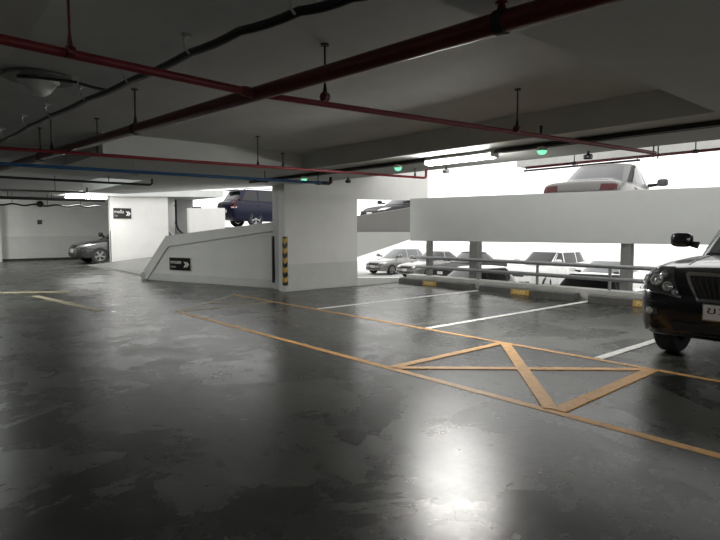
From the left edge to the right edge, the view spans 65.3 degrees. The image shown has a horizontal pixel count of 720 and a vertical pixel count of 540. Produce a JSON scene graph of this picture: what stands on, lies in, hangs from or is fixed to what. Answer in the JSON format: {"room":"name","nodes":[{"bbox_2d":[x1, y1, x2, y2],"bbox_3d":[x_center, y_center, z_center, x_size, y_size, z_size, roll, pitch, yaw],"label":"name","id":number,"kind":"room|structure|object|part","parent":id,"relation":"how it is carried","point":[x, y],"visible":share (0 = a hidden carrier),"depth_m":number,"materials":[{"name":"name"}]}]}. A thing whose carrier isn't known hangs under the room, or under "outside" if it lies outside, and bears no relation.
{"room":"parking garage","nodes":[
{"label":"parking garage","id":0,"kind":"room"},
{"bbox_2d":[0,220,1,261],"bbox_3d":[-15.959,-1.612,24.756,0.200,2.500,0.400,-4,5,-41],"label":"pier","id":1,"kind":"object","parent":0,"point":[0,220],"visible":1,"depth_m":24.69,"materials":[{"name":"white paint"}]},
{"bbox_2d":[0,0,52,57],"bbox_3d":[-2.224,-1.323,1.821,2.200,0.300,2.280,-4,5,-41],"label":"ceiling beam","id":2,"kind":"structure","parent":0,"point":[17,17],"depth_m":2.75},
{"bbox_2d":[0,199,174,258],"bbox_3d":[-20.159,-1.643,21.683,27.000,3.000,0.330,-4,5,-41],"label":"wall","id":3,"kind":"structure","parent":0,"point":[22,237],"depth_m":26.34,"materials":[{"name":"white paint"}]},
{"bbox_2d":[2,257,79,260],"bbox_3d":[-20.044,-0.188,21.654,26.800,0.100,0.080,-4,5,-41],"label":"baseboard","id":4,"kind":"structure","parent":3,"relation":"attached to","point":[58,258],"depth_m":26.07,"materials":[{"name":"black paint"}]},
{"bbox_2d":[108,196,113,261],"bbox_3d":[-10.269,-1.670,23.181,0.090,2.900,0.260,-4,5,-41],"label":"wall","id":5,"kind":"structure","parent":0,"point":[110,208],"depth_m":23.10,"materials":[{"name":"white paint"}]},
{"bbox_2d":[112,196,168,261],"bbox_3d":[-9.350,-1.726,23.974,2.340,2.900,0.180,-4,5,-41],"label":"wall","id":6,"kind":"structure","parent":0,"point":[140,236],"depth_m":23.86,"materials":[{"name":"white paint"}]},
{"bbox_2d":[113,208,131,218],"bbox_3d":[-9.868,-2.353,23.334,0.740,0.450,0.035,-4,5,-41],"label":"direction sign","id":7,"kind":"object","parent":6,"relation":"attached to","point":[118,213],"visible":1,"depth_m":23.32,"materials":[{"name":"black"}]},
{"bbox_2d":[174,199,192,234],"bbox_3d":[-8.824,-2.160,28.233,0.890,3.700,0.160,-4,5,-41],"label":"wall","id":8,"kind":"structure","parent":0,"point":[182,205],"depth_m":28.06,"materials":[{"name":"white paint"}]},
{"bbox_2d":[173,200,183,233],"bbox_3d":[-8.966,-2.024,27.880,0.465,2.880,0.183,-4,5,-41],"label":"drain pipe","id":9,"kind":"object","parent":8,"relation":"attached to","point":[175,205],"visible":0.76,"depth_m":27.66,"materials":[{"name":"grey metal"}]},
{"bbox_2d":[187,208,224,232],"bbox_3d":[-6.848,-1.486,25.130,1.713,2.596,0.220,-4,5,-41],"label":"wall","id":10,"kind":"structure","parent":0,"point":[198,219],"depth_m":24.91,"materials":[{"name":"white paint"}]},
{"bbox_2d":[141,222,272,287],"bbox_3d":[-4.057,-0.452,14.799,4.963,1.600,0.350,2,5,31],"label":"wall","id":11,"kind":"structure","parent":0,"point":[240,255],"depth_m":14.38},
{"bbox_2d":[169,257,190,270],"bbox_3d":[-4.858,-0.162,15.162,0.820,0.360,0.035,2,5,31],"label":"direction sign","id":12,"kind":"object","parent":11,"relation":"attached to","point":[175,263],"visible":1,"depth_m":15.14,"materials":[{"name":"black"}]},
{"bbox_3d":[-4.003,0.247,14.697,4.714,0.180,0.014,2,5,31],"label":"wall skirting","id":13,"kind":"part","parent":11,"relation":"part of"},
{"bbox_2d":[272,185,278,289],"bbox_3d":[-1.802,-0.753,13.117,0.420,2.440,0.780,-4,5,-41],"label":"wall","id":14,"kind":"structure","parent":0,"point":[275,187],"depth_m":13.19,"materials":[{"name":"grey paint"}]},
{"bbox_2d":[271,236,274,282],"bbox_3d":[-2.058,-0.248,13.342,0.050,1.100,0.060,-4,5,-41],"label":"guard","id":15,"kind":"object","parent":14,"relation":"attached to","point":[272,237],"visible":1,"depth_m":13.32,"materials":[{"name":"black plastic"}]},
{"bbox_2d":[0,0,659,201],"bbox_3d":[-6.399,-2.031,6.037,26.400,0.555,41.700,-4,5,-41],"label":"ceiling","id":16,"kind":"structure","parent":0,"point":[477,81],"depth_m":4.84,"materials":[{"name":"grey concrete"}]},
{"bbox_2d":[0,68,73,96],"bbox_3d":[-2.768,-1.592,4.849,0.570,0.188,0.570,-4,5,-41],"label":"dome lamp","id":17,"kind":"object","parent":16,"relation":"attached to","point":[36,87],"visible":0.82,"depth_m":4.75,"materials":[{"name":"grey metal"}]},
{"bbox_3d":[-2.768,-1.568,4.850,0.320,0.140,0.320,-4,5,-41],"label":"lamp shade","id":18,"kind":"part","parent":17,"relation":"part of","materials":[{"name":"white ceramic"}]},
{"bbox_2d":[0,175,87,192],"bbox_3d":[-8.108,-1.988,12.446,3.787,0.442,0.042,-3,5,-35],"label":"pipe","id":19,"kind":"object","parent":16,"relation":"hanging from","point":[86,191],"visible":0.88,"depth_m":13.03,"materials":[{"name":"grey metal"}]},
{"bbox_2d":[0,192,98,207],"bbox_3d":[-11.762,-2.524,20.245,4.468,0.480,0.060,-4,5,-41],"label":"cable bundle","id":20,"kind":"object","parent":16,"relation":"hanging from","point":[47,205],"visible":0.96,"depth_m":20.54,"materials":[{"name":"black plastic"}]},
{"bbox_2d":[0,191,104,201],"bbox_3d":[-11.367,-2.599,19.787,4.459,0.265,0.300,-4,5,-41],"label":"cable tray","id":21,"kind":"object","parent":16,"relation":"hanging from","point":[7,196],"visible":0.91,"depth_m":20.02,"materials":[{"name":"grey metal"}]},
{"bbox_2d":[0,196,104,201],"bbox_3d":[-11.367,-2.511,19.793,4.459,0.090,0.300,-4,5,-41],"label":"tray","id":22,"kind":"object","parent":21,"relation":"on","point":[1,197],"depth_m":20.02,"materials":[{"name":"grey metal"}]},
{"bbox_2d":[16,74,106,90],"bbox_3d":[-2.489,-1.627,4.822,0.784,0.070,0.140,-4,5,-41],"label":"cable","id":23,"kind":"object","parent":16,"relation":"attached to","point":[74,79],"visible":0.81,"depth_m":4.76,"materials":[{"name":"black plastic"}]},
{"bbox_2d":[64,195,107,198],"bbox_3d":[-10.488,-2.794,21.512,1.504,0.112,0.220,-4,5,-41],"label":"lamp","id":24,"kind":"object","parent":16,"relation":"attached to","point":[65,196],"visible":1,"depth_m":21.42,"materials":[{"name":"white"}]},
{"bbox_2d":[0,0,368,143],"bbox_3d":[-2.688,-1.637,5.400,7.799,0.140,0.282,4,6,44],"label":"cable","id":25,"kind":"object","parent":16,"relation":"attached to","point":[327,5],"visible":0.98,"depth_m":3.70,"materials":[{"name":"black plastic"}]},
{"bbox_2d":[0,113,426,178],"bbox_3d":[-1.906,-1.637,7.570,7.385,0.450,0.146,-3,5,-35],"label":"pipe","id":26,"kind":"object","parent":16,"relation":"hanging from","point":[52,151],"visible":0.89,"depth_m":7.26,"materials":[{"name":"metal"}]},
{"bbox_2d":[0,0,623,171],"bbox_3d":[-2.298,-1.498,5.468,13.461,0.428,0.116,4,6,45],"label":"pipe","id":27,"kind":"object","parent":16,"relation":"hanging from","point":[503,20],"visible":0.91,"depth_m":3.09,"materials":[{"name":"red metal"}]},
{"bbox_2d":[0,0,658,158],"bbox_3d":[0.330,-1.429,4.520,8.467,0.430,0.456,-3,5,-39],"label":"pipe","id":28,"kind":"object","parent":16,"relation":"hanging from","point":[69,51],"visible":0.87,"depth_m":3.78,"materials":[{"name":"metal"}]},
{"bbox_2d":[525,142,719,168],"bbox_3d":[4.419,-1.971,8.526,0.060,0.538,4.320,-4,5,-41],"label":"pipe","id":29,"kind":"object","parent":16,"relation":"hanging from","point":[694,151],"visible":0.79,"depth_m":8.77,"materials":[{"name":"red metal"}]},
{"bbox_2d":[278,171,427,291],"bbox_3d":[0.023,-1.119,14.310,4.770,3.600,0.252,-4,5,-41],"label":"wall","id":30,"kind":"structure","parent":0,"point":[319,222],"depth_m":13.50,"materials":[{"name":"white paint"}]},
{"bbox_2d":[282,237,287,285],"bbox_3d":[-1.701,-0.202,12.766,0.093,1.110,0.091,-4,5,-41],"label":"guard","id":31,"kind":"object","parent":30,"relation":"attached to","point":[284,239],"visible":1,"depth_m":12.73,"materials":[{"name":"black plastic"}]},
{"bbox_2d":[0,258,719,539],"bbox_3d":[-6.334,1.109,6.184,26.400,0.310,41.500,-4,5,-41],"label":"floor","id":32,"kind":"structure","parent":0,"point":[132,407],"depth_m":4.16,"materials":[{"name":"concrete"}]},
{"bbox_2d":[87,257,151,276],"bbox_3d":[-5.892,-0.387,20.786,6.320,1.180,9.100,-4,5,-41],"label":"ramp","id":33,"kind":"object","parent":32,"relation":"on","point":[135,267],"visible":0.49,"depth_m":20.76,"materials":[{"name":"concrete"}]},
{"bbox_2d":[68,229,173,263],"bbox_3d":[-10.223,-1.188,24.793,4.613,1.650,2.365,-4,5,-41],"label":"hatchback","id":34,"kind":"object","parent":32,"relation":"on","point":[89,250],"visible":0.43,"depth_m":23.18,"materials":[{"name":"grey paint"}]},
{"bbox_2d":[399,277,475,289],"bbox_3d":[1.873,0.331,14.052,0.265,0.145,2.320,-4,5,-41],"label":"wheel stop","id":35,"kind":"object","parent":32,"relation":"on","point":[404,280],"visible":1,"depth_m":13.83,"materials":[{"name":"concrete"}]},
{"bbox_3d":[1.731,0.338,14.035,0.026,0.108,0.440,-4,5,-41],"label":"panel","id":36,"kind":"part","parent":35,"relation":"part of","materials":[{"name":"yellow paint"}]},
{"bbox_2d":[406,274,642,299],"bbox_3d":[8.707,0.818,6.824,0.340,0.220,22.400,-4,5,-41],"label":"kerb","id":37,"kind":"object","parent":32,"relation":"on","point":[584,292],"visible":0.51,"depth_m":12.20,"materials":[{"name":"concrete"}]},
{"bbox_2d":[415,255,655,290],"bbox_3d":[7.180,0.333,8.480,0.084,0.512,17.350,-4,5,-41],"label":"railing","id":38,"kind":"object","parent":37,"relation":"on","point":[478,270],"visible":0.84,"depth_m":12.22,"materials":[{"name":"grey metal"}]},
{"bbox_3d":[2.842,-0.002,13.477,0.060,0.470,0.060,-4,5,-41],"label":"post","id":39,"kind":"part","parent":38,"relation":"part of","materials":[{"name":"grey metal"}]},
{"bbox_3d":[7.180,0.369,8.483,0.084,0.084,17.350,-4,5,-41],"label":"rail","id":40,"kind":"part","parent":38,"relation":"part of","materials":[{"name":"grey metal"}]},
{"bbox_3d":[7.180,0.119,8.465,0.084,0.084,17.350,-4,5,-41],"label":"rail","id":41,"kind":"part","parent":38,"relation":"part of","materials":[{"name":"grey metal"}]},
{"bbox_3d":[3.877,0.083,12.286,0.060,0.470,0.060,-4,5,-41],"label":"post","id":42,"kind":"part","parent":38,"relation":"part of","materials":[{"name":"grey metal"}]},
{"bbox_3d":[4.924,0.169,11.079,0.060,0.470,0.060,-4,5,-41],"label":"post","id":43,"kind":"part","parent":38,"relation":"part of","materials":[{"name":"grey metal"}]},
{"bbox_2d":[479,284,579,300],"bbox_3d":[3.575,0.470,12.091,0.265,0.145,2.320,-4,5,-41],"label":"wheel stop","id":44,"kind":"object","parent":32,"relation":"on","point":[573,296],"visible":1,"depth_m":11.88,"materials":[{"name":"concrete"}]},
{"bbox_3d":[3.434,0.478,12.075,0.026,0.108,0.440,-4,5,-41],"label":"panel","id":45,"kind":"part","parent":44,"relation":"part of","materials":[{"name":"yellow paint"}]},
{"bbox_2d":[587,294,642,307],"bbox_3d":[5.278,0.610,10.131,0.265,0.145,2.320,-4,5,-41],"label":"wheel stop","id":46,"kind":"object","parent":32,"relation":"on","point":[593,298],"visible":0.38,"depth_m":10.53,"materials":[{"name":"concrete"}]},
{"bbox_3d":[5.136,0.618,10.115,0.026,0.108,0.440,-4,5,-41],"label":"panel","id":47,"kind":"part","parent":46,"relation":"part of","materials":[{"name":"yellow paint"}]},
{"bbox_2d":[642,229,719,351],"bbox_3d":[5.229,0.069,6.774,4.758,1.700,2.265,-4,5,-41],"label":"suv","id":48,"kind":"object","parent":32,"relation":"on","point":[681,301],"visible":1,"depth_m":5.65,"materials":[{"name":"black paint"}]},
{"bbox_2d":[644,305,657,314],"bbox_3d":[3.007,0.413,5.803,0.038,0.091,0.159,-2,5,-26],"label":"fog light","id":49,"kind":"object","parent":48,"relation":"attached to","point":[648,309],"depth_m":5.78,"materials":[{"name":"grey"}]},
{"bbox_3d":[3.064,0.231,5.753,0.093,0.064,0.444,-2,4,-23],"label":"lamp trim","id":50,"kind":"part","parent":48,"relation":"part of","materials":[{"name":"silver metal"}]},
{"bbox_2d":[670,233,693,246],"bbox_3d":[4.032,-0.378,7.040,0.150,0.182,0.250,-4,5,-41],"label":"mirror","id":51,"kind":"object","parent":48,"relation":"attached to","point":[677,239],"depth_m":6.98,"materials":[{"name":"black paint"}]},
{"bbox_2d":[671,321,719,337],"bbox_3d":[3.466,0.598,5.281,0.028,0.115,1.015,-4,5,-41],"label":"grille","id":52,"kind":"object","parent":48,"relation":"attached to","point":[695,329],"depth_m":5.48,"materials":[{"name":"black plastic"}]},
{"bbox_2d":[686,272,719,303],"bbox_3d":[3.489,0.179,5.271,0.114,0.281,0.822,-4,5,-41],"label":"grille","id":53,"kind":"object","parent":48,"relation":"attached to","point":[701,287],"depth_m":5.43,"materials":[{"name":"black metal"}]},
{"bbox_3d":[3.443,0.413,5.247,0.020,0.165,0.440,-4,5,-41],"label":"number plate","id":54,"kind":"part","parent":48,"relation":"part of","materials":[{"name":"silver metal"}]},
{"bbox_3d":[3.434,0.414,5.240,0.006,0.140,0.415,-4,5,-41],"label":"plate","id":55,"kind":"part","parent":48,"relation":"part of","materials":[{"name":"white metal"}]},
{"bbox_2d":[0,90,719,193],"bbox_3d":[-4.058,-1.372,-0.439,21.420,0.720,28.800,-4,5,-41],"label":"ceiling beam","id":56,"kind":"structure","parent":0,"point":[658,108],"depth_m":8.02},
{"bbox_2d":[0,175,152,185],"bbox_3d":[-5.896,-1.657,9.766,4.619,0.162,0.042,-4,5,-41],"label":"pipe","id":57,"kind":"object","parent":56,"relation":"hanging from","point":[4,177],"visible":1,"depth_m":10.34,"materials":[{"name":"grey metal"}]},
{"bbox_2d":[0,162,332,184],"bbox_3d":[-3.275,-1.556,8.656,6.700,0.205,0.331,-3,5,-37],"label":"pipe","id":58,"kind":"object","parent":56,"relation":"attached to","point":[134,172],"visible":0.98,"depth_m":8.64,"materials":[{"name":"metal"}]},
{"bbox_2d":[442,167,449,172],"bbox_3d":[1.416,-1.647,9.268,0.072,0.110,0.115,-4,5,-41],"label":"security camera","id":59,"kind":"object","parent":56,"relation":"attached to","point":[445,170],"visible":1,"depth_m":9.24,"materials":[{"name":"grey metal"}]},
{"bbox_2d":[424,149,498,165],"bbox_3d":[1.369,-1.535,7.723,0.170,0.107,1.168,-4,5,-41],"label":"lamp","id":60,"kind":"object","parent":56,"relation":"attached to","point":[486,154],"visible":0.9,"depth_m":7.62,"materials":[{"name":"white plastic"}]},
{"bbox_2d":[425,154,492,165],"bbox_3d":[1.369,-1.509,7.725,0.156,0.055,1.124,-4,5,-41],"label":"diffuser","id":61,"kind":"object","parent":60,"relation":"attached to","point":[462,157],"depth_m":7.68,"materials":[{"name":"white plastic"}]},
{"bbox_2d":[249,120,719,182],"bbox_3d":[2.856,-1.446,6.091,0.257,0.050,15.600,-4,5,-41],"label":"cable trunking","id":62,"kind":"object","parent":56,"relation":"attached to","point":[715,123],"visible":0.72,"depth_m":6.49,"materials":[{"name":"grey metal"}]},
{"bbox_2d":[394,164,401,170],"bbox_3d":[0.579,-1.554,8.560,0.124,0.095,0.124,-4,5,-41],"label":"lamp","id":63,"kind":"object","parent":62,"relation":"attached to","point":[397,167],"visible":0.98,"depth_m":8.52,"materials":[{"name":"green"}]},
{"bbox_2d":[537,146,546,154],"bbox_3d":[2.176,-1.423,6.720,0.124,0.095,0.124,-4,5,-41],"label":"lamp","id":64,"kind":"object","parent":62,"relation":"attached to","point":[541,150],"visible":1,"depth_m":6.68,"materials":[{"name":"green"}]},
{"bbox_2d":[583,151,592,159],"bbox_3d":[3.012,-1.516,7.430,0.072,0.110,0.115,-4,5,-41],"label":"security camera","id":65,"kind":"object","parent":56,"relation":"attached to","point":[588,155],"visible":1,"depth_m":7.41,"materials":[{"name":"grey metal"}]},
{"bbox_2d":[357,207,409,256],"bbox_3d":[0.932,-1.585,23.178,3.924,2.153,0.500,-4,5,-41],"label":"wall","id":66,"kind":"structure","parent":0,"point":[380,230],"depth_m":22.88,"materials":[{"name":"grey paint"}]},
{"bbox_2d":[426,241,432,274],"bbox_3d":[1.828,0.388,14.831,0.130,2.320,0.130,-4,5,-41],"label":"column","id":67,"kind":"structure","parent":0,"point":[429,244],"depth_m":14.74,"materials":[{"name":"grey concrete"}]},
{"bbox_2d":[469,241,481,278],"bbox_3d":[2.865,0.448,13.988,0.220,2.320,0.220,-4,5,-41],"label":"column","id":68,"kind":"structure","parent":0,"point":[475,247],"depth_m":13.86,"materials":[{"name":"grey concrete"}]},
{"bbox_2d":[357,243,704,276],"bbox_3d":[20.919,-0.422,44.663,68.000,0.300,120.000,-4,5,-41],"label":"floor","id":69,"kind":"structure","parent":0,"point":[642,257],"depth_m":62.34,"materials":[{"name":"concrete"}]},
{"bbox_2d":[366,248,422,274],"bbox_3d":[2.310,-0.565,33.997,4.194,1.500,2.150,-4,5,-41],"label":"hatchback","id":70,"kind":"object","parent":69,"relation":"on","point":[395,257],"visible":0.65,"depth_m":33.07,"materials":[{"name":"silver metal"}]},
{"bbox_2d":[396,250,455,276],"bbox_3d":[4.150,-0.367,31.498,4.694,1.460,2.200,-4,5,-41],"label":"sedan","id":71,"kind":"object","parent":69,"relation":"on","point":[408,267],"visible":0.48,"depth_m":30.43,"materials":[{"name":"silver metal"}]},
{"bbox_2d":[433,251,506,275],"bbox_3d":[5.744,-0.226,29.510,4.694,1.460,2.200,-4,5,-41],"label":"sedan","id":72,"kind":"object","parent":69,"relation":"on","point":[485,255],"visible":0.3,"depth_m":28.91,"materials":[{"name":"silver paint"}]},
{"bbox_2d":[447,265,516,281],"bbox_3d":[3.221,0.656,16.837,4.194,1.500,2.150,-4,5,-41],"label":"hatchback","id":73,"kind":"object","parent":69,"relation":"on","point":[464,274],"visible":0.13,"depth_m":16.68,"materials":[{"name":"grey paint"}]},
{"bbox_2d":[506,250,588,284],"bbox_3d":[8.185,-0.007,24.748,4.744,1.700,2.265,-4,5,-41],"label":"suv","id":74,"kind":"object","parent":69,"relation":"on","point":[569,256],"visible":0.5,"depth_m":23.97,"materials":[{"name":"grey paint"}]},
{"bbox_2d":[558,272,643,291],"bbox_3d":[5.938,0.829,14.699,4.694,1.460,2.200,-4,5,-41],"label":"sedan","id":75,"kind":"object","parent":69,"relation":"on","point":[565,282],"visible":0.1,"depth_m":14.35,"materials":[{"name":"grey paint"}]},
{"bbox_2d":[569,259,648,288],"bbox_3d":[9.591,0.317,21.881,4.694,1.460,2.200,-4,5,-41],"label":"sedan","id":76,"kind":"object","parent":69,"relation":"on","point":[637,274],"visible":0.22,"depth_m":21.68,"materials":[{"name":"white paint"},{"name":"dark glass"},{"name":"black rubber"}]},
{"bbox_2d":[410,187,719,244],"bbox_3d":[7.855,-1.011,10.366,16.000,1.125,0.200,3,5,36],"label":"wall","id":77,"kind":"structure","parent":0,"point":[649,216],"depth_m":12.50,"materials":[{"name":"white paint"}]},
{"bbox_2d":[438,0,719,111],"bbox_3d":[-3.426,-1.017,-2.477,19.680,0.300,2.660,-4,5,-41],"label":"ceiling beam","id":78,"kind":"structure","parent":0,"point":[672,47],"depth_m":3.06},
{"bbox_2d":[517,139,719,167],"bbox_3d":[10.387,-2.924,11.504,0.500,0.300,16.260,-4,5,-41],"label":"ceiling","id":79,"kind":"structure","parent":0,"point":[711,143],"depth_m":15.11,"materials":[{"name":"grey concrete"}]},
{"bbox_2d":[524,159,639,171],"bbox_3d":[6.282,-3.046,16.246,0.057,0.149,3.521,-4,5,-41],"label":"conduit","id":80,"kind":"object","parent":79,"relation":"hanging from","point":[633,160],"visible":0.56,"depth_m":16.12,"materials":[{"name":"grey metal"}]},
{"bbox_2d":[619,244,633,290],"bbox_3d":[5.722,0.582,12.100,0.200,2.320,0.200,-4,5,-41],"label":"column","id":81,"kind":"structure","parent":0,"point":[627,250],"depth_m":11.98,"materials":[{"name":"grey concrete"}]},
{"bbox_3d":[-4.266,-2.217,31.154,9.550,0.280,8.200,-4,5,-41],"label":"floor","id":82,"kind":"structure","parent":0,"visible":0},
{"bbox_2d":[217,188,272,226],"bbox_3d":[-4.620,-3.146,28.857,5.124,1.899,2.446,-4,5,-41],"label":"suv","id":83,"kind":"object","parent":82,"relation":"on","point":[241,206],"visible":0.52,"depth_m":27.21,"materials":[{"name":"blue paint"}]},
{"bbox_2d":[231,199,240,206],"bbox_3d":[-5.872,-3.195,26.744,0.446,0.396,0.306,-4,5,-41],"label":"tail light","id":84,"kind":"object","parent":83,"relation":"attached to","point":[236,202],"depth_m":26.66,"materials":[{"name":"red plastic"}]},
{"bbox_3d":[1.810,-2.003,27.161,5.800,0.280,4.200,-4,5,-41],"label":"floor","id":85,"kind":"structure","parent":0,"visible":0},
{"bbox_2d":[360,200,409,214],"bbox_3d":[2.186,-2.906,26.892,4.694,1.460,2.200,-4,5,-41],"label":"sedan","id":86,"kind":"object","parent":85,"relation":"on","point":[393,204],"visible":0.33,"depth_m":25.63,"materials":[{"name":"black paint"}]},
{"bbox_2d":[364,209,376,211],"bbox_3d":[0.501,-2.698,25.444,0.156,0.124,0.837,-4,5,-41],"label":"grille","id":87,"kind":"object","parent":86,"relation":"attached to","point":[366,210],"depth_m":25.41,"materials":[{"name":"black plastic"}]},
{"bbox_3d":[10.819,-0.847,13.173,10.857,0.380,15.881,-4,5,-41],"label":"floor","id":88,"kind":"structure","parent":0,"visible":0},
{"bbox_2d":[543,163,668,192],"bbox_3d":[6.546,-1.920,14.673,2.332,1.548,4.976,3,5,40],"label":"sedan","id":89,"kind":"object","parent":88,"relation":"on","point":[618,176],"visible":0.48,"depth_m":13.34,"materials":[{"name":"grey paint"}]},
{"bbox_2d":[544,186,556,192],"bbox_3d":[4.487,-1.895,13.244,0.112,0.165,0.382,-3,5,-34],"label":"tail light","id":90,"kind":"object","parent":89,"relation":"attached to","point":[548,189],"depth_m":13.21,"materials":[{"name":"red plastic"}]},
{"bbox_2d":[599,183,617,189],"bbox_3d":[5.490,-1.835,12.402,0.382,0.165,0.112,2,4,24],"label":"tail light","id":91,"kind":"object","parent":89,"relation":"attached to","point":[602,186],"depth_m":12.38,"materials":[{"name":"red plastic"}]},
{"bbox_2d":[658,180,666,184],"bbox_3d":[7.835,-2.266,14.574,0.201,0.122,0.011,3,5,40],"label":"mirror glass","id":92,"kind":"object","parent":89,"relation":"on","point":[660,182],"depth_m":14.56,"materials":[{"name":"grey mirror"}]},
{"bbox_2d":[657,179,668,185],"bbox_3d":[7.882,-2.276,14.630,0.265,0.193,0.159,3,5,40],"label":"mirror","id":93,"kind":"object","parent":89,"relation":"on","point":[661,182],"depth_m":14.57,"materials":[{"name":"grey paint"}]}
]}

